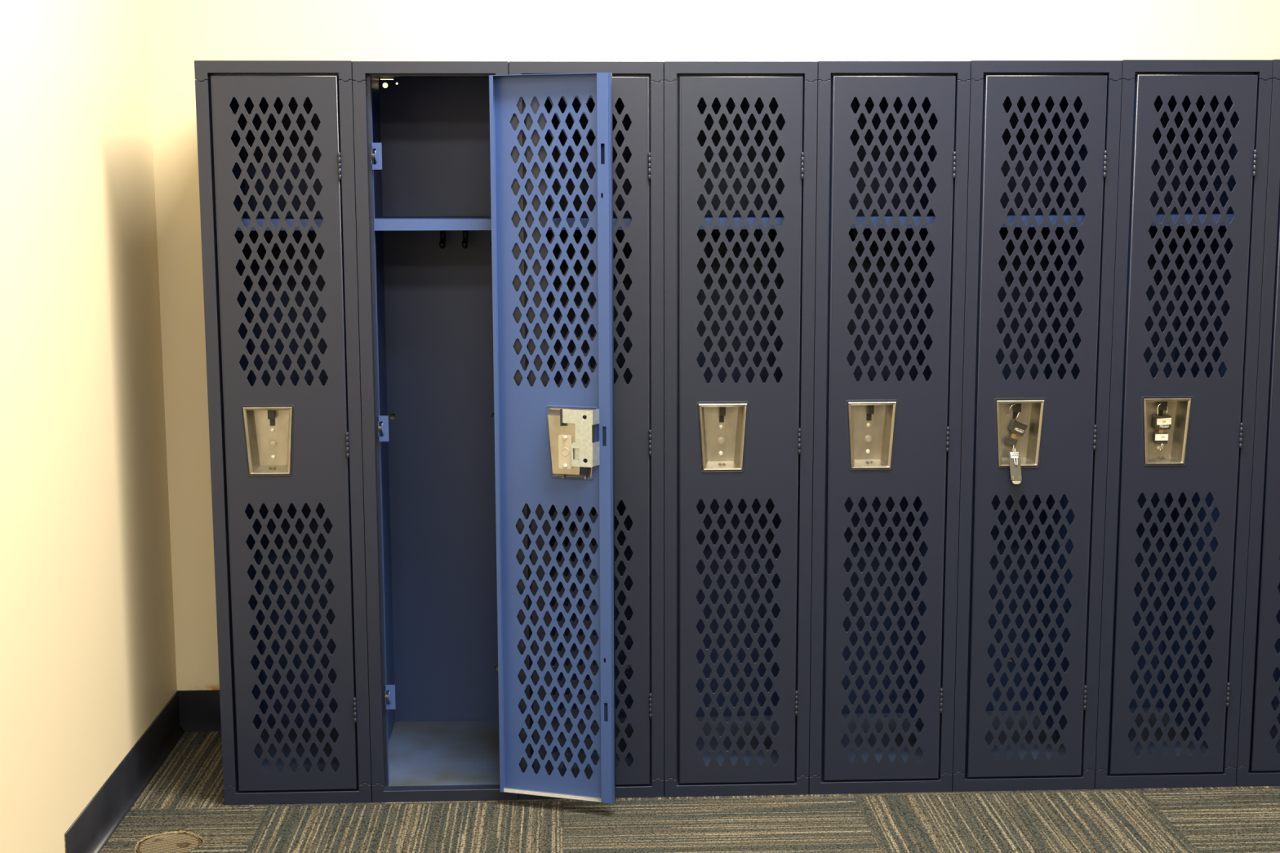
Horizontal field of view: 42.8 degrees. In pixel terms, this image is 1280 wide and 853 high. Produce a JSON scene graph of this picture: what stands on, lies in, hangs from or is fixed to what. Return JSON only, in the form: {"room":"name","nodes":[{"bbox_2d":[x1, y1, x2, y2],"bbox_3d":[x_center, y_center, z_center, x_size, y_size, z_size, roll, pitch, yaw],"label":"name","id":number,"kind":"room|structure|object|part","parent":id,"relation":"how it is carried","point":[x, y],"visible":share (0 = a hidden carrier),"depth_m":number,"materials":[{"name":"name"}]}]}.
{"room":"locker room","nodes":[
{"label":"locker room","id":0,"kind":"room"},
{"bbox_2d":[0,0,177,852],"bbox_3d":[-0.956,0.135,-0.875,0.120,2.740,9.213,0,8,-2],"label":"wall","id":1,"kind":"structure","parent":0,"point":[87,646],"depth_m":3.08,"materials":[{"name":"beige paint"}]},
{"bbox_2d":[64,834,66,852],"bbox_3d":[-1.053,0.794,2.994,0.001,0.094,0.003,0,8,-2],"label":"trim","id":2,"kind":"structure","parent":1,"relation":"attached to","point":[64,834],"depth_m":2.99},
{"bbox_2d":[64,690,185,852],"bbox_3d":[-1.063,0.732,3.426,0.019,0.096,0.869,0,8,-2],"label":"baseboard","id":3,"kind":"structure","parent":1,"relation":"attached to","point":[93,828],"depth_m":3.38,"materials":[{"name":"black rubber"}]},
{"bbox_2d":[99,731,1279,852],"bbox_3d":[1.806,1.344,-0.520,5.608,0.009,9.293,0,8,-2],"label":"floor","id":4,"kind":"structure","parent":0,"point":[186,793],"depth_m":3.29,"materials":[{"name":"carpet"}]},
{"bbox_2d":[136,833,201,852],"bbox_3d":[-0.919,0.821,3.184,0.122,0.007,0.122,0,8,-2],"label":"cover","id":5,"kind":"object","parent":4,"relation":"on","point":[172,842],"visible":1,"depth_m":3.19,"materials":[{"name":"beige metal"}]},
{"bbox_2d":[133,831,204,852],"bbox_3d":[-0.918,0.816,3.184,0.134,0.004,0.134,0,8,-2],"label":"trim","id":6,"kind":"structure","parent":5,"relation":"attached to","point":[171,832],"depth_m":3.23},
{"bbox_2d":[194,60,372,805],"bbox_3d":[-0.722,0.006,3.505,0.304,1.516,0.463,0,8,-2],"label":"locker","id":7,"kind":"object","parent":4,"relation":"on","point":[276,138],"visible":1,"depth_m":3.30,"materials":[{"name":"blue metal"}]},
{"bbox_3d":[-0.715,-0.695,3.190,0.304,0.039,0.027,0,8,-2],"label":"rail","id":8,"kind":"part","parent":7,"relation":"part of","materials":[{"name":"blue metal"}]},
{"bbox_2d":[236,216,342,230],"bbox_3d":[-0.724,-0.432,3.457,0.301,0.022,0.421,0,8,-2],"label":"shelf","id":9,"kind":"object","parent":7,"relation":"attached to","point":[246,220],"depth_m":3.25,"materials":[{"name":"blue metal"}]},
{"bbox_3d":[-0.711,0.763,3.399,0.304,0.047,0.027,0,8,-2],"label":"rail","id":10,"kind":"part","parent":7,"relation":"part of","materials":[{"name":"blue metal"}]},
{"bbox_3d":[-0.732,-0.029,3.729,0.302,1.508,0.001,0,8,-2],"label":"panel","id":11,"kind":"part","parent":7,"relation":"part of","materials":[{"name":"blue metal"}]},
{"bbox_2d":[253,722,359,786],"bbox_3d":[-0.721,0.728,3.622,0.301,0.006,0.424,0,8,-2],"label":"shelf","id":12,"kind":"object","parent":7,"relation":"attached to","point":[334,735],"depth_m":3.65,"materials":[{"name":"blue metal"}]},
{"bbox_2d":[351,61,615,804],"bbox_3d":[-0.315,0.011,3.466,0.505,1.516,0.575,0,8,-2],"label":"locker","id":13,"kind":"object","parent":4,"relation":"on","point":[448,483],"visible":1,"depth_m":3.38,"materials":[{"name":"blue metal"}]},
{"bbox_3d":[-0.410,-0.697,3.203,0.304,0.039,0.027,0,8,-2],"label":"rail","id":14,"kind":"part","parent":13,"relation":"part of","materials":[{"name":"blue metal"}]},
{"bbox_2d":[373,216,491,230],"bbox_3d":[-0.419,-0.433,3.470,0.301,0.022,0.421,0,8,-2],"label":"shelf","id":15,"kind":"object","parent":13,"relation":"attached to","point":[380,223],"depth_m":3.26,"materials":[{"name":"blue metal"}]},
{"bbox_3d":[-0.427,-0.031,3.742,0.302,1.508,0.001,0,8,-2],"label":"panel","id":16,"kind":"part","parent":13,"relation":"part of","materials":[{"name":"blue metal"}]},
{"bbox_2d":[388,720,499,786],"bbox_3d":[-0.416,0.727,3.635,0.301,0.006,0.424,0,8,-2],"label":"shelf","id":17,"kind":"object","parent":13,"relation":"attached to","point":[422,753],"depth_m":3.62,"materials":[{"name":"blue metal"}]},
{"bbox_3d":[-0.406,0.762,3.412,0.304,0.047,0.027,0,8,-2],"label":"rail","id":18,"kind":"part","parent":13,"relation":"part of","materials":[{"name":"blue metal"}]},
{"bbox_3d":[-0.171,0.040,3.250,0.244,1.454,0.023,2,9,16],"label":"door","id":19,"kind":"part","parent":13,"relation":"part of","materials":[{"name":"blue metal"}]},
{"bbox_3d":[-0.147,0.051,3.212,0.028,0.068,0.002,2,9,16],"label":"backing plate","id":20,"kind":"part","parent":13,"relation":"part of","materials":[{"name":"beige"}]},
{"bbox_2d":[508,61,663,799],"bbox_3d":[-0.113,0.002,3.530,0.304,1.516,0.463,0,8,-2],"label":"locker","id":21,"kind":"object","parent":4,"relation":"on","point":[637,86],"visible":0.41,"depth_m":3.33,"materials":[{"name":"blue metal"}]},
{"bbox_3d":[-0.106,-0.699,3.216,0.304,0.039,0.027,0,8,-2],"label":"rail","id":22,"kind":"part","parent":21,"relation":"part of","materials":[{"name":"blue metal"}]},
{"bbox_2d":[548,215,631,230],"bbox_3d":[-0.115,-0.436,3.483,0.301,0.022,0.421,0,8,-2],"label":"shelf","id":23,"kind":"object","parent":21,"relation":"attached to","point":[627,220],"depth_m":3.28,"materials":[{"name":"blue metal"}]},
{"bbox_3d":[-0.102,0.759,3.425,0.304,0.047,0.027,0,8,-2],"label":"rail","id":24,"kind":"part","parent":21,"relation":"part of","materials":[{"name":"blue metal"}]},
{"bbox_2d":[551,718,633,768],"bbox_3d":[-0.112,0.724,3.648,0.301,0.006,0.424,0,8,-2],"label":"shelf","id":25,"kind":"object","parent":21,"relation":"attached to","point":[628,731],"depth_m":3.68,"materials":[{"name":"blue metal"}]},
{"bbox_3d":[-0.123,-0.034,3.755,0.302,1.508,0.001,0,8,-2],"label":"panel","id":26,"kind":"part","parent":21,"relation":"part of","materials":[{"name":"blue metal"}]},
{"bbox_2d":[662,61,817,797],"bbox_3d":[0.192,-0.001,3.543,0.304,1.516,0.463,0,8,-2],"label":"locker","id":27,"kind":"object","parent":4,"relation":"on","point":[740,137],"visible":1,"depth_m":3.34,"materials":[{"name":"blue metal"}]},
{"bbox_3d":[0.203,0.756,3.438,0.304,0.047,0.027,0,8,-2],"label":"rail","id":28,"kind":"part","parent":27,"relation":"part of","materials":[{"name":"blue metal"}]},
{"bbox_2d":[695,715,779,765],"bbox_3d":[0.193,0.721,3.661,0.301,0.006,0.424,0,8,-2],"label":"floor","id":29,"kind":"structure","parent":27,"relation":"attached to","point":[761,728],"depth_m":3.69,"materials":[{"name":"blue metal"}]},
{"bbox_3d":[0.182,-0.036,3.768,0.302,1.508,0.001,0,8,-2],"label":"panel","id":30,"kind":"part","parent":27,"relation":"part of","materials":[{"name":"blue metal"}]},
{"bbox_3d":[0.199,-0.702,3.229,0.304,0.039,0.027,0,8,-2],"label":"rail","id":31,"kind":"part","parent":27,"relation":"part of","materials":[{"name":"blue metal"}]},
{"bbox_2d":[699,214,784,229],"bbox_3d":[0.190,-0.439,3.496,0.301,0.022,0.421,0,8,-2],"label":"shelf","id":32,"kind":"object","parent":27,"relation":"attached to","point":[708,219],"depth_m":3.29,"materials":[{"name":"blue metal"}]},
{"bbox_2d":[808,60,970,795],"bbox_3d":[0.496,-0.005,3.556,0.304,1.516,0.463,0,8,-2],"label":"locker","id":33,"kind":"object","parent":4,"relation":"on","point":[893,135],"visible":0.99,"depth_m":3.35,"materials":[{"name":"blue metal"}]},
{"bbox_2d":[821,713,923,778],"bbox_3d":[0.497,0.717,3.674,0.301,0.006,0.424,0,8,-2],"label":"floor","id":34,"kind":"structure","parent":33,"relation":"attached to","point":[892,725],"depth_m":3.70,"materials":[{"name":"blue metal"}]},
{"bbox_3d":[0.507,0.752,3.451,0.304,0.047,0.027,0,8,-2],"label":"rail","id":35,"kind":"part","parent":33,"relation":"part of","materials":[{"name":"blue metal"}]},
{"bbox_3d":[0.486,-0.040,3.781,0.302,1.508,0.001,0,8,-2],"label":"panel","id":36,"kind":"part","parent":33,"relation":"part of","materials":[{"name":"blue metal"}]},
{"bbox_2d":[850,213,935,228],"bbox_3d":[0.494,-0.442,3.508,0.301,0.022,0.421,0,8,-2],"label":"shelf","id":37,"kind":"object","parent":33,"relation":"attached to","point":[874,218],"depth_m":3.30,"materials":[{"name":"blue metal"}]},
{"bbox_3d":[0.503,-0.706,3.241,0.304,0.039,0.027,0,8,-2],"label":"rail","id":38,"kind":"part","parent":33,"relation":"part of","materials":[{"name":"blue metal"}]},
{"bbox_2d":[951,60,1122,791],"bbox_3d":[0.801,-0.009,3.569,0.304,1.516,0.463,0,8,-2],"label":"locker","id":39,"kind":"object","parent":4,"relation":"on","point":[1044,135],"visible":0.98,"depth_m":3.36,"materials":[{"name":"blue metal"}]},
{"bbox_2d":[964,710,1066,775],"bbox_3d":[0.802,0.714,3.687,0.301,0.006,0.424,0,8,-2],"label":"floor","id":40,"kind":"structure","parent":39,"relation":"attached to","point":[996,722],"depth_m":3.71,"materials":[{"name":"blue metal"}]},
{"bbox_2d":[1006,403,1027,435],"bbox_3d":[0.776,-0.014,3.362,0.042,0.067,0.016,0,8,-2],"label":"padlock","id":41,"kind":"object","parent":39,"relation":"hanging from","point":[1016,427],"visible":1,"depth_m":3.36,"materials":[{"name":"grey metal"}]},
{"bbox_2d":[1004,433,1017,448],"bbox_3d":[0.766,0.029,3.368,0.026,0.031,0.006,0,8,-2],"label":"key","id":42,"kind":"object","parent":41,"relation":"in","point":[1010,441],"visible":1,"depth_m":3.37,"materials":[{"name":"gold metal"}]},
{"bbox_3d":[0.769,0.045,3.358,0.005,0.018,0.018,0,8,-2],"label":"ring","id":43,"kind":"object","parent":42,"relation":"hanging from","visible":0},
{"bbox_2d":[1008,448,1022,484],"bbox_3d":[0.769,0.083,3.342,0.022,0.071,0.028,-1,8,-5],"label":"key fob","id":44,"kind":"object","parent":43,"relation":"hanging from","point":[1014,457],"visible":1,"depth_m":3.34,"materials":[{"name":"grey metal"}]},
{"bbox_3d":[0.791,-0.044,3.793,0.302,1.508,0.001,0,8,-2],"label":"panel","id":45,"kind":"part","parent":39,"relation":"part of","materials":[{"name":"blue metal"}]},
{"bbox_3d":[0.812,0.749,3.464,0.304,0.047,0.027,0,8,-2],"label":"rail","id":46,"kind":"part","parent":39,"relation":"part of","materials":[{"name":"blue metal"}]},
{"bbox_2d":[1001,213,1085,226],"bbox_3d":[0.799,-0.446,3.521,0.301,0.022,0.421,0,8,-2],"label":"shelf","id":47,"kind":"object","parent":39,"relation":"attached to","point":[1011,216],"depth_m":3.31,"materials":[{"name":"blue metal"}]},
{"bbox_3d":[0.808,-0.710,3.254,0.304,0.039,0.027,0,8,-2],"label":"rail","id":48,"kind":"part","parent":39,"relation":"part of","materials":[{"name":"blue metal"}]},
{"bbox_2d":[1094,59,1273,789],"bbox_3d":[1.105,-0.013,3.582,0.304,1.516,0.463,0,8,-2],"label":"locker","id":49,"kind":"object","parent":4,"relation":"on","point":[1194,140],"visible":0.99,"depth_m":3.38,"materials":[{"name":"blue metal"}]},
{"bbox_3d":[1.095,-0.048,3.806,0.302,1.508,0.001,0,8,-2],"label":"panel","id":50,"kind":"part","parent":49,"relation":"part of","materials":[{"name":"blue metal"}]},
{"bbox_2d":[1152,402,1171,429],"bbox_3d":[1.080,-0.022,3.374,0.034,0.056,0.016,0,8,-2],"label":"padlock","id":51,"kind":"object","parent":49,"relation":"hanging from","point":[1159,421],"visible":1,"depth_m":3.37,"materials":[{"name":"grey metal"}]},
{"bbox_2d":[1154,429,1168,444],"bbox_3d":[1.080,0.020,3.380,0.027,0.033,0.007,0,8,-2],"label":"key","id":52,"kind":"object","parent":51,"relation":"in","point":[1160,437],"visible":1,"depth_m":3.38,"materials":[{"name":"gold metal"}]},
{"bbox_3d":[1.116,0.745,3.476,0.304,0.047,0.027,0,8,-2],"label":"rail","id":53,"kind":"part","parent":49,"relation":"part of","materials":[{"name":"blue metal"}]},
{"bbox_2d":[1127,707,1207,756],"bbox_3d":[1.106,0.710,3.699,0.301,0.006,0.424,0,8,-2],"label":"floor","id":54,"kind":"structure","parent":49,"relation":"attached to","point":[1139,720],"depth_m":3.71,"materials":[{"name":"blue metal"}]},
{"bbox_2d":[1151,212,1234,226],"bbox_3d":[1.103,-0.450,3.534,0.301,0.022,0.421,0,8,-2],"label":"shelf","id":55,"kind":"object","parent":49,"relation":"attached to","point":[1160,215],"depth_m":3.33,"materials":[{"name":"blue metal"}]},
{"bbox_3d":[1.112,-0.714,3.267,0.304,0.039,0.027,0,8,-2],"label":"rail","id":56,"kind":"part","parent":49,"relation":"part of","materials":[{"name":"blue metal"}]},
{"bbox_2d":[1235,59,1279,786],"bbox_3d":[1.410,-0.016,3.594,0.304,1.516,0.463,0,8,-2],"label":"locker","id":57,"kind":"object","parent":4,"relation":"on","point":[1258,763],"visible":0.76,"depth_m":3.40,"materials":[{"name":"blue metal"}]},
{"bbox_3d":[1.421,0.741,3.489,0.304,0.047,0.027,0,8,-2],"label":"rail","id":58,"kind":"part","parent":57,"relation":"part of","materials":[{"name":"blue metal"}]},
{"bbox_3d":[1.420,0.012,3.381,0.244,1.454,0.023,0,8,-2],"label":"door","id":59,"kind":"part","parent":57,"relation":"part of","materials":[{"name":"blue metal"}]},
{"bbox_3d":[1.400,-0.052,3.819,0.302,1.508,0.001,0,8,-2],"label":"panel","id":60,"kind":"part","parent":57,"relation":"part of","materials":[{"name":"blue metal"}]},
{"bbox_3d":[1.417,-0.717,3.280,0.304,0.039,0.027,0,8,-2],"label":"rail","id":61,"kind":"part","parent":57,"relation":"part of","materials":[{"name":"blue metal"}]},
{"bbox_2d":[146,0,1279,690],"bbox_3d":[1.604,-0.552,3.857,5.648,2.740,0.120,0,8,-2],"label":"wall","id":62,"kind":"structure","parent":0,"point":[180,33],"depth_m":3.69,"materials":[{"name":"beige paint"}]},
{"bbox_2d":[177,689,221,732],"bbox_3d":[1.610,0.648,3.960,5.408,0.096,0.019,0,8,-2],"label":"baseboard","id":63,"kind":"structure","parent":62,"relation":"attached to","point":[199,711],"depth_m":3.85,"materials":[{"name":"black rubber"}]}
]}

